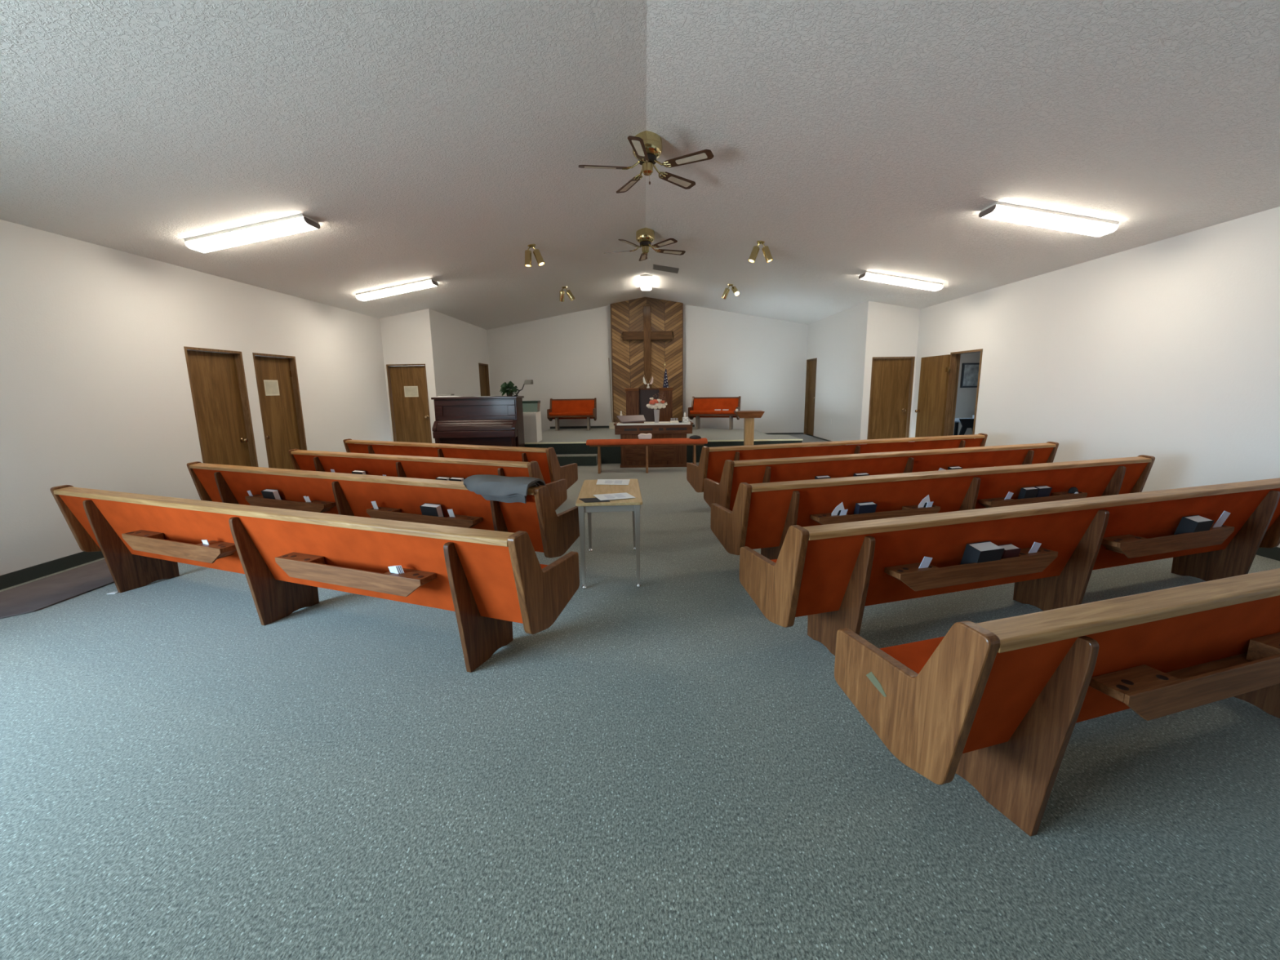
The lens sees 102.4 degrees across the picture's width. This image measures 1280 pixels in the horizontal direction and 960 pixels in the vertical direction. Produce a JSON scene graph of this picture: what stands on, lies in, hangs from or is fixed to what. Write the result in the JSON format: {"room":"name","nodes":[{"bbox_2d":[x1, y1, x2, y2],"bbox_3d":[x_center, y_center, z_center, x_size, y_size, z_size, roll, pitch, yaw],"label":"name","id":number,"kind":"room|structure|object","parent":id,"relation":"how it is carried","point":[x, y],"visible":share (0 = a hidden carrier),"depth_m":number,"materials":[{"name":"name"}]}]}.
{"room":"house of worship","nodes":[
{"label":"house of worship","id":0,"kind":"room"},
{"bbox_2d":[0,219,391,575],"bbox_3d":[-5.214,-0.592,3.888,0.140,2.979,13.370,-1,10,1],"label":"wall","id":1,"kind":"structure","parent":0,"point":[95,393],"depth_m":5.11,"materials":[{"name":"white paint"}]},
{"bbox_2d":[0,551,103,590],"bbox_3d":[-5.118,0.829,4.081,0.012,0.110,13.250,-1,10,1],"label":"baseboard","id":2,"kind":"structure","parent":1,"relation":"attached to","point":[15,578],"depth_m":4.43,"materials":[{"name":"grey rubber"}]},
{"bbox_2d":[183,346,258,466],"bbox_3d":[-5.178,-0.567,6.386,0.134,2.050,0.840,-1,10,1],"label":"door","id":3,"kind":"structure","parent":1,"relation":"in","point":[217,379],"depth_m":6.38,"materials":[{"name":"brown wood"}]},
{"bbox_2d":[252,352,306,469],"bbox_3d":[-5.169,-0.749,7.400,0.134,2.050,0.840,-1,10,1],"label":"door","id":4,"kind":"structure","parent":1,"relation":"in","point":[282,415],"depth_m":7.42,"materials":[{"name":"brown wood"}]},
{"bbox_2d":[263,379,279,395],"bbox_3d":[-5.183,-1.298,7.246,0.004,0.215,0.275,-1,10,1],"label":"notice","id":5,"kind":"object","parent":4,"relation":"attached to","point":[271,387],"visible":1,"depth_m":7.24,"materials":[{"name":"paper"}]},
{"bbox_2d":[379,308,438,443],"bbox_3d":[-4.663,-1.849,10.389,1.125,3.152,0.120,-1,10,1],"label":"wall","id":6,"kind":"structure","parent":0,"point":[407,338],"depth_m":10.18,"materials":[{"name":"white paint"}]},
{"bbox_2d":[386,364,431,447],"bbox_3d":[-4.648,-1.308,10.489,0.785,2.050,0.134,-1,10,1],"label":"door","id":7,"kind":"structure","parent":6,"relation":"in","point":[410,415],"depth_m":10.45,"materials":[{"name":"brown wood"}]},
{"bbox_2d":[404,386,418,396],"bbox_3d":[-4.625,-1.788,10.408,0.280,0.215,0.004,-1,10,1],"label":"notice","id":8,"kind":"object","parent":7,"relation":"attached to","point":[409,391],"visible":1,"depth_m":10.40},
{"bbox_2d":[431,310,491,396],"bbox_3d":[-4.144,-2.186,12.229,0.120,3.152,3.630,-1,10,1],"label":"wall","id":9,"kind":"structure","parent":0,"point":[460,346],"depth_m":11.61,"materials":[{"name":"white paint"}]},
{"bbox_2d":[478,363,489,396],"bbox_3d":[-4.130,-2.051,13.589,0.134,1.993,0.800,-1,10,1],"label":"door","id":10,"kind":"structure","parent":9,"relation":"in","point":[483,368],"depth_m":13.70,"materials":[{"name":"brown wood"}]},
{"bbox_2d":[0,462,1279,959],"bbox_3d":[0.145,0.880,3.971,10.818,0.100,13.390,-1,10,1],"label":"floor","id":11,"kind":"structure","parent":0,"point":[667,768],"depth_m":1.96,"materials":[{"name":"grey carpet"}]},
{"bbox_2d":[0,559,114,618],"bbox_3d":[-4.670,0.762,4.699,0.695,0.012,2.300,-1,10,1],"label":"floor mat","id":12,"kind":"object","parent":11,"relation":"on","point":[34,596],"visible":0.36,"depth_m":4.08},
{"bbox_2d":[50,484,579,672],"bbox_3d":[-2.459,0.517,3.564,4.250,0.831,0.644,3,11,21],"label":"pew","id":13,"kind":"object","parent":11,"relation":"on","point":[491,580],"visible":1,"depth_m":3.04,"materials":[{"name":"fabric"}]},
{"bbox_2d":[387,565,404,573],"bbox_3d":[-1.325,0.507,2.811,0.085,0.092,0.037,3,11,21],"label":"card stack","id":14,"kind":"object","parent":13,"relation":"in","point":[393,569],"visible":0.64,"depth_m":2.80,"materials":[{"name":"white"}]},
{"bbox_2d":[186,461,579,558],"bbox_3d":[-2.557,0.296,4.807,4.250,0.831,0.644,3,11,22],"label":"pew","id":15,"kind":"object","parent":11,"relation":"on","point":[552,534],"visible":0.73,"depth_m":4.29,"materials":[{"name":"brown wood"}]},
{"bbox_2d":[261,488,281,499],"bbox_3d":[-3.480,0.171,4.874,0.165,0.168,0.089,3,11,22],"label":"hymnal","id":16,"kind":"object","parent":15,"relation":"on","point":[267,493],"visible":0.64,"depth_m":4.84,"materials":[{"name":"black"}]},
{"bbox_2d":[370,501,378,509],"bbox_3d":[-2.228,0.232,4.342,0.066,0.120,0.027,3,11,22],"label":"card","id":17,"kind":"object","parent":15,"relation":"in","point":[374,503],"visible":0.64,"depth_m":4.33,"materials":[{"name":"white paper"}]},
{"bbox_2d":[419,502,444,516],"bbox_3d":[-1.658,0.277,4.121,0.165,0.174,0.095,3,11,22],"label":"hymnal","id":18,"kind":"object","parent":15,"relation":"on","point":[430,509],"visible":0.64,"depth_m":4.08,"materials":[{"name":"black"}]},
{"bbox_2d":[447,509,455,517],"bbox_3d":[-1.471,0.280,4.030,0.066,0.115,0.026,3,11,22],"label":"card","id":19,"kind":"object","parent":15,"relation":"in","point":[451,512],"visible":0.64,"depth_m":4.02,"materials":[{"name":"white paper"}]},
{"bbox_2d":[463,474,546,503],"bbox_3d":[-1.007,0.087,3.839,0.565,0.227,0.284,3,11,22],"label":"sweater","id":20,"kind":"object","parent":15,"relation":"on","point":[504,489],"visible":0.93,"depth_m":3.73,"materials":[{"name":"fabric"}]},
{"bbox_2d":[288,448,567,510],"bbox_3d":[-2.566,0.085,5.993,3.600,0.831,0.644,4,11,23],"label":"pew","id":21,"kind":"object","parent":11,"relation":"on","point":[380,464],"visible":0.25,"depth_m":5.60,"materials":[{"name":"brown wood"}]},
{"bbox_2d":[351,470,366,474],"bbox_3d":[-3.240,-0.028,5.968,0.170,0.167,0.084,4,11,23],"label":"hymnal","id":22,"kind":"object","parent":21,"relation":"on","point":[356,472],"visible":0.36,"depth_m":5.93,"materials":[{"name":"black"}]},
{"bbox_2d":[435,476,449,480],"bbox_3d":[-2.077,0.048,5.465,0.150,0.162,0.083,4,11,23],"label":"hymnal","id":23,"kind":"object","parent":21,"relation":"on","point":[437,477],"visible":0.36,"depth_m":5.43,"materials":[{"name":"black"}]},
{"bbox_2d":[448,476,464,481],"bbox_3d":[-1.903,0.056,5.389,0.160,0.167,0.084,4,11,23],"label":"hymnal","id":24,"kind":"object","parent":21,"relation":"on","point":[460,479],"visible":0.36,"depth_m":5.35,"materials":[{"name":"black"}]},
{"bbox_2d":[342,438,577,489],"bbox_3d":[-2.610,-0.133,7.217,3.670,0.831,0.644,4,11,25],"label":"pew","id":25,"kind":"object","parent":11,"relation":"on","point":[551,470],"visible":0.31,"depth_m":6.65,"materials":[{"name":"brown wood"}]},
{"bbox_2d":[431,395,524,451],"bbox_3d":[-3.050,-0.880,9.816,1.590,1.400,0.720,-1,10,1],"label":"upright piano","id":26,"kind":"object","parent":11,"relation":"on","point":[496,420],"visible":0.83,"depth_m":9.54,"materials":[{"name":"brown wood"}]},
{"bbox_2d":[499,381,518,395],"bbox_3d":[-2.481,-1.725,9.736,0.363,0.303,0.316,-1,10,1],"label":"potted plant","id":27,"kind":"object","parent":26,"relation":"on","point":[504,386],"visible":0.91,"depth_m":9.69,"materials":[{"name":"green plant"}]},
{"bbox_2d":[514,379,533,395],"bbox_3d":[-2.207,-1.742,9.731,0.370,0.300,0.128,-1,10,1],"label":"desk lamp","id":28,"kind":"object","parent":26,"relation":"on","point":[526,381],"visible":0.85,"depth_m":9.66,"materials":[{"name":"black"}]},
{"bbox_2d":[556,453,597,466],"bbox_3d":[-1.577,-0.400,10.402,1.420,0.207,0.270,-1,10,1],"label":"step","id":29,"kind":"structure","parent":11,"relation":"on","point":[581,460],"depth_m":10.28,"materials":[{"name":"green carpet"}]},
{"bbox_2d":[575,479,642,589],"bbox_3d":[-0.245,0.416,4.379,0.500,0.680,1.010,-1,10,-2],"label":"side table","id":30,"kind":"object","parent":11,"relation":"on","point":[588,488],"visible":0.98,"depth_m":3.93,"materials":[{"name":"beige laminate"}]},
{"bbox_2d":[578,497,609,502],"bbox_3d":[-0.348,0.153,3.913,0.223,0.004,0.149,-3,10,-10],"label":"clipboard","id":31,"kind":"object","parent":30,"relation":"on","point":[584,500],"visible":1,"depth_m":3.89,"materials":[{"name":"black"}]},
{"bbox_2d":[592,492,635,500],"bbox_3d":[-0.204,0.127,4.023,0.288,0.002,0.224,-4,11,-17],"label":"paper sheet","id":32,"kind":"object","parent":31,"relation":"on","point":[614,495],"visible":1,"depth_m":4.01,"materials":[{"name":"white"}]},
{"bbox_2d":[595,479,630,484],"bbox_3d":[-0.245,0.019,4.659,0.303,0.002,0.299,-1,10,1],"label":"paper sheet","id":33,"kind":"object","parent":30,"relation":"on","point":[600,482],"visible":1,"depth_m":4.66,"materials":[{"name":"white"}]},
{"bbox_2d":[586,437,707,473],"bbox_3d":[0.126,-0.444,9.377,2.180,0.605,0.259,-1,10,1],"label":"bench","id":34,"kind":"object","parent":11,"relation":"on","point":[653,442],"visible":0.94,"depth_m":9.24,"materials":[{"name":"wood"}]},
{"bbox_2d":[638,433,652,439],"bbox_3d":[0.091,-0.791,9.316,0.254,0.099,0.120,-1,10,1],"label":"tissue box","id":35,"kind":"object","parent":34,"relation":"on","point":[642,436],"visible":1,"depth_m":9.26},
{"bbox_2d":[688,435,701,439],"bbox_3d":[1.001,-0.783,9.329,0.220,0.052,0.220,-1,10,1],"label":"hat","id":36,"kind":"object","parent":34,"relation":"on","point":[694,437],"visible":1,"depth_m":9.26,"materials":[{"name":"black"}]},
{"bbox_2d":[613,421,693,467],"bbox_3d":[0.266,-0.707,10.142,1.520,0.850,0.560,-1,10,1],"label":"table","id":37,"kind":"object","parent":11,"relation":"on","point":[633,456],"visible":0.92,"depth_m":9.92,"materials":[{"name":"brown wood"}]},
{"bbox_2d":[617,421,690,425],"bbox_3d":[0.270,-1.100,9.995,1.420,0.034,0.430,-1,10,1],"label":"table runner","id":38,"kind":"object","parent":37,"relation":"on","point":[665,422],"visible":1,"depth_m":9.79,"materials":[{"name":"white fabric"}]},
{"bbox_2d":[617,414,645,423],"bbox_3d":[-0.172,-1.175,9.945,0.559,0.142,0.270,-1,10,1],"label":"stand","id":39,"kind":"object","parent":38,"relation":"on","point":[640,418],"visible":0.99,"depth_m":9.91,"materials":[{"name":"grey"}]},
{"bbox_2d":[646,392,666,422],"bbox_3d":[0.322,-1.381,9.847,0.406,0.569,0.206,-1,10,1],"label":"flower vase","id":40,"kind":"object","parent":38,"relation":"on","point":[658,404],"visible":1,"depth_m":9.82,"materials":[{"name":"grey glass"}]},
{"bbox_2d":[524,426,803,463],"bbox_3d":[0.174,-0.898,12.350,6.290,0.451,3.768,-1,10,1],"label":"stage platform","id":41,"kind":"object","parent":11,"relation":"on","point":[564,441],"visible":0.48,"depth_m":10.58,"materials":[{"name":"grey carpet"}]},
{"bbox_2d":[523,411,542,442],"bbox_3d":[-2.278,-1.110,10.733,0.360,0.618,0.510,-1,10,1],"label":"pedestal","id":42,"kind":"object","parent":41,"relation":"on","point":[531,420],"visible":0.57,"depth_m":10.50,"materials":[{"name":"white paint"}]},
{"bbox_2d":[522,400,540,412],"bbox_3d":[-2.274,-1.517,10.609,0.400,0.225,0.290,-1,10,1],"label":"tank","id":43,"kind":"object","parent":42,"relation":"on","point":[527,406],"visible":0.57,"depth_m":10.48,"materials":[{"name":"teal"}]},
{"bbox_2d":[546,397,596,431],"bbox_3d":[-1.769,-1.721,13.504,1.220,0.831,0.631,-1,10,1],"label":"bench","id":44,"kind":"object","parent":41,"relation":"on","point":[586,408],"visible":1,"depth_m":13.62,"materials":[{"name":"fabric"}]},
{"bbox_2d":[608,357,614,429],"bbox_3d":[-0.759,-2.283,13.639,0.150,1.860,0.160,-1,10,1],"label":"pole","id":45,"kind":"object","parent":41,"relation":"on","point":[611,426],"visible":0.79,"depth_m":13.70,"materials":[{"name":"metal"}]},
{"bbox_2d":[624,387,673,422],"bbox_3d":[0.208,-1.550,11.704,1.090,1.072,0.510,-1,10,1],"label":"pulpit","id":46,"kind":"object","parent":41,"relation":"on","point":[637,398],"visible":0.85,"depth_m":11.49,"materials":[{"name":"brown wood"}]},
{"bbox_2d":[643,373,653,388],"bbox_3d":[0.182,-2.208,11.449,0.230,0.326,0.070,-1,10,1],"label":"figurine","id":47,"kind":"object","parent":46,"relation":"on","point":[644,380],"visible":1,"depth_m":11.44,"materials":[{"name":"white ceramic"}]},
{"bbox_2d":[662,361,668,387],"bbox_3d":[0.618,-1.951,12.186,0.273,1.680,0.274,-1,10,1],"label":"flag","id":48,"kind":"object","parent":41,"relation":"on","point":[665,384],"visible":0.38,"depth_m":12.09,"materials":[{"name":"multicoloured fabric"}]},
{"bbox_2d":[688,395,741,430],"bbox_3d":[1.907,-1.717,13.186,1.250,0.831,0.631,2,11,18],"label":"bench","id":49,"kind":"object","parent":41,"relation":"on","point":[701,407],"visible":0.97,"depth_m":13.22,"materials":[{"name":"brown wood"}]},
{"bbox_2d":[733,408,764,445],"bbox_3d":[2.093,-0.825,9.936,0.546,1.103,0.389,-1,10,1],"label":"lectern stand","id":50,"kind":"object","parent":11,"relation":"on","point":[748,415],"visible":0.67,"depth_m":9.82,"materials":[{"name":"brown wood"}]},
{"bbox_2d":[686,433,987,492],"bbox_3d":[2.695,-0.151,6.887,4.170,0.831,0.644,-4,11,-15],"label":"pew","id":51,"kind":"object","parent":11,"relation":"on","point":[711,464],"visible":0.33,"depth_m":6.43,"materials":[{"name":"brown wood"}]},
{"bbox_2d":[703,441,1058,511],"bbox_3d":[2.767,0.051,5.750,4.170,0.831,0.644,-4,11,-16],"label":"pew","id":52,"kind":"object","parent":11,"relation":"on","point":[724,493],"visible":0.3,"depth_m":5.33,"materials":[{"name":"brown wood"}]},
{"bbox_2d":[814,475,831,479],"bbox_3d":[1.829,0.040,5.182,0.150,0.167,0.084,-4,11,-16],"label":"hymnal","id":53,"kind":"object","parent":52,"relation":"on","point":[824,476],"visible":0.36,"depth_m":5.15,"materials":[{"name":"black"}]},
{"bbox_2d":[853,472,869,476],"bbox_3d":[2.270,0.011,5.307,0.155,0.167,0.084,-4,11,-16],"label":"hymnal","id":54,"kind":"object","parent":52,"relation":"in","point":[859,473],"visible":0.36,"depth_m":5.27,"materials":[{"name":"black"}]},
{"bbox_2d":[947,466,962,470],"bbox_3d":[3.432,-0.065,5.636,0.145,0.167,0.084,-4,11,-16],"label":"hymnal","id":55,"kind":"object","parent":52,"relation":"on","point":[953,467],"visible":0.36,"depth_m":5.60,"materials":[{"name":"black"}]},
{"bbox_2d":[710,454,1155,559],"bbox_3d":[2.683,0.265,4.564,4.170,0.831,0.644,-4,11,-15],"label":"pew","id":56,"kind":"object","parent":11,"relation":"on","point":[762,515],"visible":0.76,"depth_m":4.11,"materials":[{"name":"fabric"}]},
{"bbox_2d":[831,502,848,515],"bbox_3d":[1.516,0.238,3.914,0.133,0.145,0.023,-4,11,-15],"label":"folded papers","id":57,"kind":"object","parent":56,"relation":"on","point":[839,510],"visible":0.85,"depth_m":3.91,"materials":[{"name":"white paper"}]},
{"bbox_2d":[853,501,876,514],"bbox_3d":[1.746,0.254,4.004,0.155,0.162,0.083,-4,11,-15],"label":"hymnal","id":58,"kind":"object","parent":56,"relation":"on","point":[864,507],"visible":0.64,"depth_m":3.97,"materials":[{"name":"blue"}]},
{"bbox_2d":[918,494,933,507],"bbox_3d":[2.291,0.189,4.129,0.133,0.145,0.023,-4,11,-16],"label":"folded papers","id":59,"kind":"object","parent":56,"relation":"on","point":[926,502],"visible":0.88,"depth_m":4.12,"materials":[{"name":"white paper"}]},
{"bbox_2d":[1004,491,1013,499],"bbox_3d":[3.125,0.154,4.372,0.085,0.120,0.026,-4,11,-15],"label":"card","id":60,"kind":"object","parent":56,"relation":"in","point":[1009,495],"visible":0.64,"depth_m":4.36,"materials":[{"name":"white"}]},
{"bbox_2d":[1017,486,1039,498],"bbox_3d":[3.342,0.147,4.445,0.140,0.172,0.085,-4,11,-15],"label":"hymnal","id":61,"kind":"object","parent":56,"relation":"on","point":[1031,491],"visible":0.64,"depth_m":4.41,"materials":[{"name":"black"}]},
{"bbox_2d":[1034,485,1052,497],"bbox_3d":[3.487,0.138,4.485,0.140,0.172,0.085,-4,11,-15],"label":"hymnal","id":62,"kind":"object","parent":56,"relation":"on","point":[1044,491],"visible":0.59,"depth_m":4.45,"materials":[{"name":"black"}]},
{"bbox_2d":[1067,486,1078,493],"bbox_3d":[3.867,0.107,4.587,0.098,0.090,0.062,-4,11,-15],"label":"pouch","id":63,"kind":"object","parent":56,"relation":"in","point":[1073,490],"visible":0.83,"depth_m":4.57,"materials":[{"name":"black"}]},
{"bbox_2d":[739,477,1279,655],"bbox_3d":[2.695,0.468,3.425,4.170,0.831,0.644,-4,11,-16],"label":"pew","id":64,"kind":"object","parent":11,"relation":"on","point":[828,574],"visible":0.82,"depth_m":2.99,"materials":[{"name":"fabric"}]},
{"bbox_2d":[918,555,932,568],"bbox_3d":[1.528,0.463,2.768,0.080,0.119,0.026,-4,11,-16],"label":"card","id":65,"kind":"object","parent":64,"relation":"in","point":[926,562],"visible":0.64,"depth_m":2.76,"materials":[{"name":"white"}]},
{"bbox_2d":[960,541,1004,564],"bbox_3d":[1.919,0.445,2.895,0.170,0.181,0.124,-4,11,-16],"label":"hymnal","id":66,"kind":"object","parent":64,"relation":"on","point":[985,551],"visible":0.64,"depth_m":2.85,"materials":[{"name":"black"}]},
{"bbox_2d":[997,543,1021,559],"bbox_3d":[2.091,0.445,2.950,0.115,0.150,0.089,-4,11,-16],"label":"hymnal","id":67,"kind":"object","parent":64,"relation":"on","point":[1011,550],"visible":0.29,"depth_m":2.91,"materials":[{"name":"red"}]},
{"bbox_2d":[1028,542,1041,553],"bbox_3d":[2.284,0.413,2.989,0.080,0.119,0.026,-4,11,-16],"label":"card","id":68,"kind":"object","parent":64,"relation":"in","point":[1036,545],"visible":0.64,"depth_m":2.98,"materials":[{"name":"white"}]},
{"bbox_2d":[1173,515,1214,534],"bbox_3d":[3.653,0.329,3.402,0.160,0.180,0.119,-4,11,-16],"label":"hymnal","id":69,"kind":"object","parent":64,"relation":"on","point":[1194,523],"visible":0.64,"depth_m":3.36,"materials":[{"name":"black"}]},
{"bbox_2d":[1213,511,1231,527],"bbox_3d":[3.885,0.284,3.448,0.114,0.171,0.036,-4,11,-16],"label":"card","id":70,"kind":"object","parent":64,"relation":"in","point":[1224,515],"visible":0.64,"depth_m":3.44,"materials":[{"name":"white"}]},
{"bbox_2d":[834,568,1279,836],"bbox_3d":[2.873,0.656,2.357,4.171,0.831,0.644,-4,11,-16],"label":"pew","id":71,"kind":"object","parent":11,"relation":"on","point":[997,705],"visible":1,"depth_m":1.71,"materials":[{"name":"brown wood"}]},
{"bbox_2d":[1165,652,1250,679],"bbox_3d":[2.053,0.720,1.864,0.865,0.012,0.134,-4,11,-16],"label":"shelf","id":72,"kind":"object","parent":71,"relation":"attached to","point":[1180,673],"depth_m":1.93,"materials":[{"name":"brown wood"}]},
{"bbox_2d":[0,0,1279,329],"bbox_3d":[0.113,-2.891,5.263,10.818,1.061,17.260,-1,10,1],"label":"ceiling","id":73,"kind":"structure","parent":0,"point":[441,141],"depth_m":3.94,"materials":[{"name":"white"}]},
{"bbox_2d":[184,213,319,253],"bbox_3d":[-3.913,-2.489,5.219,1.235,0.294,0.256,-1,10,1],"label":"fluorescent light","id":74,"kind":"object","parent":73,"relation":"attached to","point":[300,223],"visible":1,"depth_m":5.13,"materials":[{"name":"white plastic"}]},
{"bbox_2d":[355,278,438,301],"bbox_3d":[-3.866,-3.027,8.210,1.235,0.294,0.256,-1,10,1],"label":"fluorescent light","id":75,"kind":"object","parent":73,"relation":"attached to","point":[429,282],"visible":1,"depth_m":8.11,"materials":[{"name":"white plastic"}]},
{"bbox_2d":[524,244,544,266],"bbox_3d":[-1.520,-3.238,7.415,0.292,0.295,0.129,-1,10,1],"label":"spotlight","id":76,"kind":"object","parent":73,"relation":"attached to","point":[539,258],"visible":1,"depth_m":7.38,"materials":[{"name":"gold metal"}]},
{"bbox_2d":[559,286,575,302],"bbox_3d":[-1.491,-3.794,10.512,0.330,0.289,0.204,-1,10,1],"label":"spotlight","id":77,"kind":"object","parent":73,"relation":"attached to","point":[568,292],"visible":1,"depth_m":10.47,"materials":[{"name":"gold metal"}]},
{"bbox_2d":[604,227,685,261],"bbox_3d":[0.071,-3.568,7.803,1.265,0.420,1.232,-1,10,1],"label":"ceiling fan","id":78,"kind":"object","parent":73,"relation":"hanging from","point":[645,237],"visible":0.99,"depth_m":7.68,"materials":[{"name":"wood"}]},
{"bbox_2d":[578,130,713,193],"bbox_3d":[0.042,-3.045,4.877,1.249,0.420,1.255,-1,10,1],"label":"ceiling fan","id":79,"kind":"object","parent":73,"relation":"hanging from","point":[646,145],"visible":1,"depth_m":4.80,"materials":[{"name":"wood"}]},
{"bbox_2d":[640,275,652,290],"bbox_3d":[0.140,-4.324,11.315,0.256,0.082,1.244,-1,10,1],"label":"fluorescent light","id":80,"kind":"object","parent":73,"relation":"attached to","point":[646,280],"visible":1,"depth_m":11.06,"materials":[{"name":"white plastic"}]},
{"bbox_2d":[653,264,679,273],"bbox_3d":[0.497,-4.079,9.948,0.490,0.094,0.410,-1,10,1],"label":"ceiling vent","id":81,"kind":"object","parent":73,"relation":"in","point":[655,267],"visible":1,"depth_m":9.91,"materials":[{"name":"grey"}]},
{"bbox_2d":[721,284,739,299],"bbox_3d":[1.848,-3.826,10.436,0.156,0.287,0.411,-10,14,-43],"label":"spotlight","id":82,"kind":"object","parent":73,"relation":"attached to","point":[735,291],"visible":1,"depth_m":10.42,"materials":[{"name":"gold metal"}]},
{"bbox_2d":[748,240,773,262],"bbox_3d":[1.742,-3.296,7.436,0.353,0.294,0.130,-1,10,1],"label":"spotlight","id":83,"kind":"object","parent":73,"relation":"attached to","point":[766,251],"visible":1,"depth_m":7.40,"materials":[{"name":"gold metal"}]},
{"bbox_2d":[858,271,943,291],"bbox_3d":[4.125,-3.145,8.157,1.236,0.288,0.256,-1,10,1],"label":"fluorescent light","id":84,"kind":"object","parent":73,"relation":"attached to","point":[867,275],"visible":1,"depth_m":8.05,"materials":[{"name":"white plastic"}]},
{"bbox_2d":[978,201,1119,236],"bbox_3d":[4.098,-2.613,5.184,1.236,0.288,0.256,-1,10,1],"label":"fluorescent light","id":85,"kind":"object","parent":73,"relation":"attached to","point":[1046,219],"visible":1,"depth_m":5.09,"materials":[{"name":"white plastic"}]},
{"bbox_2d":[486,304,808,433],"bbox_3d":[0.199,-2.935,13.960,8.785,3.895,0.120,-1,10,1],"label":"wall","id":86,"kind":"structure","parent":0,"point":[762,361],"depth_m":13.86,"materials":[{"name":"white paint"}]},
{"bbox_2d":[610,297,683,422],"bbox_3d":[0.195,-3.100,13.763,1.895,3.400,0.210,-1,10,1],"label":"accent panel","id":87,"kind":"object","parent":86,"relation":"attached to","point":[627,356],"visible":0.61,"depth_m":13.61,"materials":[{"name":"brown wood"}]},
{"bbox_2d":[622,306,671,388],"bbox_3d":[0.196,-3.430,13.530,1.290,2.180,0.150,-1,10,1],"label":"wooden cross","id":88,"kind":"object","parent":87,"relation":"attached to","point":[646,333],"visible":0.84,"depth_m":13.40,"materials":[{"name":"brown wood"}]},
{"bbox_2d":[550,424,803,434],"bbox_3d":[1.009,-1.367,14.166,6.970,0.298,0.012,-1,10,1],"label":"baseboard","id":89,"kind":"structure","parent":86,"relation":"attached to","point":[693,425],"depth_m":14.17,"materials":[{"name":"grey rubber"}]},
{"bbox_2d":[779,434,840,447],"bbox_3d":[0.208,-0.779,12.380,8.785,0.207,3.750,-1,10,1],"label":"floor","id":90,"kind":"structure","parent":0,"point":[806,438],"depth_m":12.89,"materials":[{"name":"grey carpet"}]},
{"bbox_2d":[803,302,866,444],"bbox_3d":[4.519,-2.299,12.130,0.120,3.164,3.630,-1,10,1],"label":"wall","id":91,"kind":"structure","parent":0,"point":[836,340],"depth_m":11.56,"materials":[{"name":"white paint"}]},
{"bbox_2d":[803,357,817,435],"bbox_3d":[4.540,-2.168,13.550,0.134,1.993,0.820,-1,10,1],"label":"door","id":92,"kind":"structure","parent":91,"relation":"in","point":[811,375],"depth_m":13.75,"materials":[{"name":"brown wood"}]},
{"bbox_2d":[857,301,919,439],"bbox_3d":[5.017,-1.975,10.278,1.148,3.164,0.120,-1,10,1],"label":"wall","id":93,"kind":"structure","parent":0,"point":[890,330],"depth_m":10.08,"materials":[{"name":"white paint"}]},
{"bbox_2d":[866,356,915,444],"bbox_3d":[5.011,-1.427,10.379,0.834,2.050,0.134,-1,10,1],"label":"door","id":94,"kind":"structure","parent":93,"relation":"in","point":[891,377],"depth_m":10.34,"materials":[{"name":"brown wood"}]},
{"bbox_2d":[952,351,980,439],"bbox_3d":[7.320,-2.210,13.009,3.402,2.600,0.120,-1,10,1],"label":"wall","id":95,"kind":"structure","parent":0,"point":[966,397],"depth_m":12.96,"materials":[{"name":"white"}]},
{"bbox_2d":[960,363,979,387],"bbox_3d":[8.274,-2.611,12.846,0.480,0.600,0.033,-1,10,1],"label":"framed picture","id":96,"kind":"object","parent":95,"relation":"attached to","point":[970,372],"visible":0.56,"depth_m":12.83,"materials":[{"name":"black"}]},
{"bbox_2d":[910,206,1279,547],"bbox_3d":[5.462,-0.731,3.766,0.140,2.993,13.370,-1,10,1],"label":"wall","id":97,"kind":"structure","parent":0,"point":[1167,350],"depth_m":5.49,"materials":[{"name":"white paint"}]},
{"bbox_2d":[915,354,950,441],"bbox_3d":[5.384,-1.280,9.569,0.106,1.995,0.955,-1,10,1],"label":"door","id":98,"kind":"structure","parent":97,"relation":"in","point":[935,370],"depth_m":9.49,"materials":[{"name":"brown wood"}]},
{"bbox_2d":[943,348,982,439],"bbox_3d":[5.513,-1.142,8.744,0.162,2.050,0.855,-1,10,1],"label":"door frame","id":99,"kind":"structure","parent":97,"relation":"attached to","point":[955,357],"depth_m":9.04,"materials":[{"name":"brown wood"}]},
{"bbox_2d":[1256,546,1279,560],"bbox_3d":[5.406,0.699,3.962,0.012,0.110,13.250,-1,10,1],"label":"baseboard","id":100,"kind":"structure","parent":97,"relation":"attached to","point":[1269,553],"depth_m":4.41,"materials":[{"name":"grey rubber"}]},
{"bbox_3d":[7.314,-0.395,10.530,3.402,0.100,5.800,-1,10,1],"label":"floor","id":101,"kind":"structure","parent":0,"visible":0},
{"bbox_2d":[953,417,972,439],"bbox_3d":[6.963,-0.898,10.900,1.100,0.770,0.800,-1,10,1],"label":"table","id":102,"kind":"object","parent":101,"relation":"on","point":[957,420],"visible":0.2,"depth_m":10.53,"materials":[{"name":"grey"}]},
{"bbox_2d":[958,418,973,439],"bbox_3d":[6.427,-0.814,10.270,0.440,0.840,0.420,-1,10,1],"label":"chair","id":103,"kind":"object","parent":101,"relation":"on","point":[966,423],"visible":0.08,"depth_m":10.01,"materials":[{"name":"black"}]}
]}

